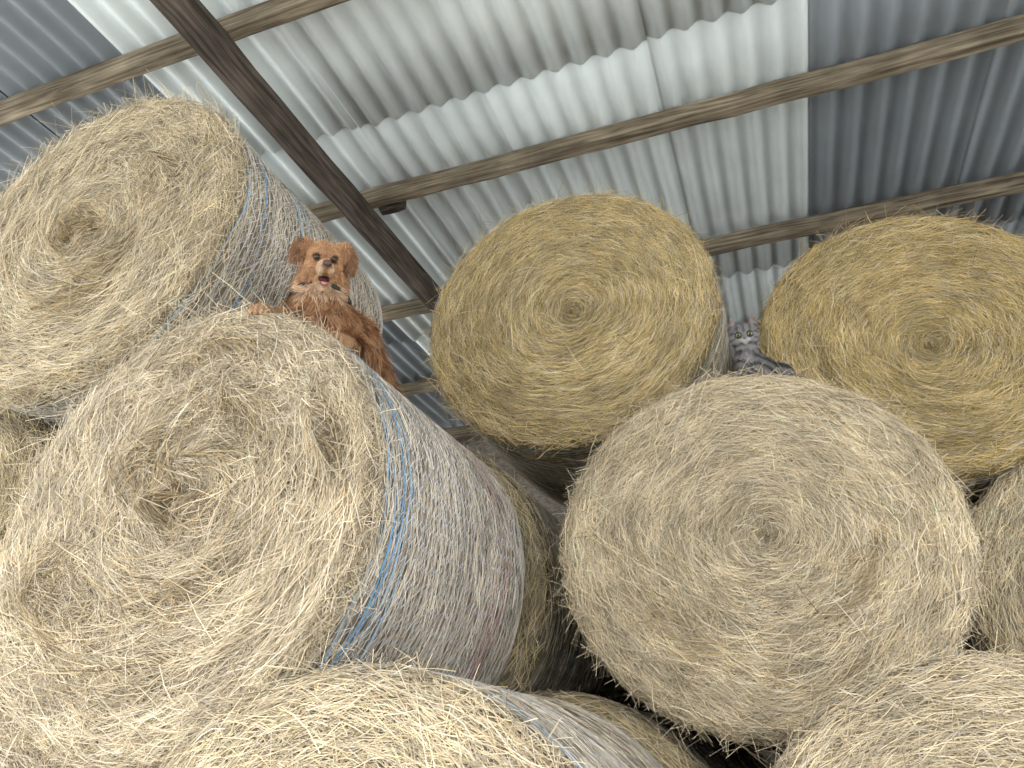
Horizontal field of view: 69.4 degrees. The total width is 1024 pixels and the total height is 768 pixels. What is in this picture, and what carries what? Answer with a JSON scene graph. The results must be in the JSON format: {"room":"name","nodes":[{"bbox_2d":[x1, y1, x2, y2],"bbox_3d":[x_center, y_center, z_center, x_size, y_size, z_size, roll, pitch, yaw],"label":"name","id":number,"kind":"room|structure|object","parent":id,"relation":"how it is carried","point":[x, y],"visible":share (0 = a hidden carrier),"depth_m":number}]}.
{"room":"hay barn","nodes":[
{"label":"hay barn","id":0,"kind":"room"},
{"bbox_2d":[0,0,1023,428],"bbox_3d":[1.537,-2.047,3.747,12.664,0.404,10.328,-9,-28,18],"label":"ceiling","id":1,"kind":"structure","parent":0,"point":[391,91],"depth_m":4.45},
{"bbox_2d":[455,435,781,766],"bbox_3d":[3.032,2.182,6.925,11.408,4.900,0.050,-9,-28,18],"label":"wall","id":2,"kind":"structure","parent":0,"point":[473,443],"depth_m":8.66},
{"bbox_2d":[150,0,441,312],"bbox_3d":[-1.255,-1.418,4.400,0.125,0.522,10.106,-9,-28,18],"label":"rafter","id":3,"kind":"object","parent":2,"relation":"attached to","point":[193,21],"visible":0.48,"depth_m":4.23},
{"bbox_2d":[0,0,349,126],"bbox_3d":[1.036,-2.257,3.033,11.200,0.137,0.098,-9,-28,18],"label":"beam","id":4,"kind":"structure","parent":3,"relation":"on","point":[268,14],"depth_m":3.97},
{"bbox_2d":[379,200,406,214],"bbox_3d":[-0.822,-1.244,5.106,0.170,0.130,0.082,-9,-28,18],"label":"cleat","id":5,"kind":"object","parent":3,"relation":"attached to","point":[400,206],"visible":0.49,"depth_m":5.07},
{"bbox_2d":[443,425,478,438],"bbox_3d":[2.975,-0.011,7.867,11.200,0.137,0.100,-9,-28,18],"label":"beam","id":6,"kind":"structure","parent":3,"relation":"on","point":[461,431],"depth_m":8.99},
{"bbox_2d":[396,321,760,395],"bbox_3d":[2.514,-0.545,6.716,11.200,0.138,0.100,-9,-28,18],"label":"beam","id":7,"kind":"structure","parent":3,"relation":"on","point":[416,387],"depth_m":7.80},
{"bbox_2d":[307,14,1023,222],"bbox_3d":[1.532,-1.683,4.269,11.200,0.137,0.100,-9,-28,18],"label":"beam","id":8,"kind":"structure","parent":3,"relation":"on","point":[1007,31],"depth_m":4.35},
{"bbox_2d":[380,171,1023,321],"bbox_3d":[2.011,-1.128,5.462,11.200,0.138,0.098,-9,-28,18],"label":"beam","id":9,"kind":"structure","parent":3,"relation":"on","point":[1009,184],"depth_m":5.29},
{"label":"floor","id":10,"kind":"structure","parent":0,"visible":0},
{"bbox_2d":[0,672,72,767],"bbox_3d":[-1.557,1.824,2.434,1.542,1.573,1.357,-9,-28,18],"label":"hay bale","id":11,"kind":"object","parent":10,"relation":"on","point":[25,760],"visible":0.11,"depth_m":2.12},
{"bbox_2d":[0,403,61,684],"bbox_3d":[-2.167,0.921,3.337,1.618,1.578,1.425,-9,-28,18],"label":"hay bale","id":12,"kind":"object","parent":11,"relation":"on","point":[15,431],"visible":0.14,"depth_m":2.91},
{"bbox_2d":[0,69,382,428],"bbox_3d":[-1.591,-0.395,3.489,1.674,1.645,1.402,-9,-28,18],"label":"hay bale","id":13,"kind":"object","parent":12,"relation":"on","point":[134,211],"visible":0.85,"depth_m":2.91},
{"bbox_2d":[135,642,663,767],"bbox_3d":[-0.197,1.533,1.843,1.586,1.565,1.362,-9,-28,18],"label":"hay bale","id":14,"kind":"object","parent":10,"relation":"on","point":[374,715],"visible":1,"depth_m":1.68},
{"bbox_2d":[0,271,524,767],"bbox_3d":[-0.860,0.610,2.637,1.564,1.580,1.434,-10,-29,19],"label":"hay bale","id":15,"kind":"object","parent":14,"relation":"on","point":[241,487],"visible":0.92,"depth_m":2.12},
{"bbox_2d":[246,234,410,400],"bbox_3d":[-0.709,-0.364,2.748,0.239,0.144,0.381,6,-28,-12],"label":"dog","id":16,"kind":"object","parent":15,"relation":"on","point":[325,268],"visible":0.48,"depth_m":2.70},
{"bbox_2d":[513,675,730,767],"bbox_3d":[0.287,2.034,2.902,1.577,1.579,1.353,-9,-28,18],"label":"hay bale","id":17,"kind":"object","parent":10,"relation":"on","point":[669,753],"visible":0.41,"depth_m":2.67},
{"bbox_2d":[466,446,606,696],"bbox_3d":[-0.357,1.185,3.790,1.595,1.560,1.350,-9,-28,18],"label":"hay bale","id":18,"kind":"object","parent":17,"relation":"on","point":[541,649],"visible":0.1,"depth_m":3.23},
{"bbox_2d":[646,712,765,767],"bbox_3d":[0.802,2.577,3.916,1.563,1.526,1.359,-9,-28,18],"label":"hay bale","id":19,"kind":"object","parent":10,"relation":"on","point":[742,758],"visible":0.11,"depth_m":3.67},
{"bbox_2d":[739,743,773,767],"bbox_3d":[1.218,3.109,5.023,1.545,1.471,1.326,-9,-28,18],"label":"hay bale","id":20,"kind":"object","parent":10,"relation":"on","point":[766,764],"visible":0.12,"depth_m":5.16},
{"bbox_2d":[637,700,661,715],"bbox_3d":[0.509,2.271,5.955,1.525,1.581,1.365,-9,-28,18],"label":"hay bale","id":21,"kind":"object","parent":20,"relation":"on","point":[643,709],"visible":0.02,"depth_m":5.21},
{"bbox_2d":[765,629,1023,767],"bbox_3d":[1.451,1.602,2.053,1.626,1.620,1.403,-9,-28,18],"label":"hay bale","id":22,"kind":"object","parent":10,"relation":"on","point":[960,711],"visible":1,"depth_m":1.94},
{"bbox_2d":[547,353,1002,766],"bbox_3d":[1.040,0.786,3.081,1.566,1.467,1.412,-9,-28,18],"label":"hay bale","id":23,"kind":"object","parent":22,"relation":"on","point":[738,551],"visible":0.94,"depth_m":2.58},
{"bbox_2d":[414,176,736,507],"bbox_3d":[0.425,-0.133,4.051,1.582,1.548,1.362,-9,-28,18],"label":"hay bale","id":24,"kind":"object","parent":23,"relation":"on","point":[566,313],"visible":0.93,"depth_m":3.53},
{"bbox_2d":[726,313,803,378],"bbox_3d":[1.078,-0.089,3.111,0.290,0.338,0.327,-10,-29,18],"label":"cat","id":25,"kind":"object","parent":23,"relation":"on","point":[744,338],"visible":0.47,"depth_m":3.04},
{"bbox_3d":[1.974,2.141,3.116,1.533,1.519,1.325,-9,-28,18],"label":"hay bale","id":26,"kind":"object","parent":10,"relation":"on","visible":0},
{"bbox_2d":[702,733,786,756],"bbox_3d":[1.541,1.341,4.232,1.492,1.521,1.337,-9,-28,18],"label":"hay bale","id":27,"kind":"object","parent":26,"relation":"on","point":[760,747],"visible":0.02,"depth_m":3.61},
{"bbox_3d":[3.220,1.784,2.135,1.550,1.537,1.320,-9,-28,18],"label":"hay bale","id":28,"kind":"object","parent":10,"relation":"on","visible":0},
{"bbox_2d":[953,464,1023,656],"bbox_3d":[2.747,1.033,3.231,1.574,1.583,1.356,-9,-28,18],"label":"hay bale","id":29,"kind":"object","parent":28,"relation":"on","point":[1006,584],"visible":0.37,"depth_m":3.03},
{"bbox_2d":[755,197,1023,508],"bbox_3d":[2.054,0.008,3.876,1.542,1.506,1.357,-8,-28,15],"label":"hay bale","id":30,"kind":"object","parent":29,"relation":"on","point":[929,309],"visible":0.77,"depth_m":3.43},
{"bbox_3d":[-0.706,2.884,4.546,1.544,1.493,1.329,-9,-28,18],"label":"hay bale","id":31,"kind":"object","parent":10,"relation":"on","visible":0},
{"bbox_2d":[594,668,641,709],"bbox_3d":[0.072,1.725,4.869,1.529,1.565,1.349,-9,-28,18],"label":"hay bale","id":32,"kind":"object","parent":31,"relation":"on","point":[619,691],"visible":0.02,"depth_m":4.37}
]}

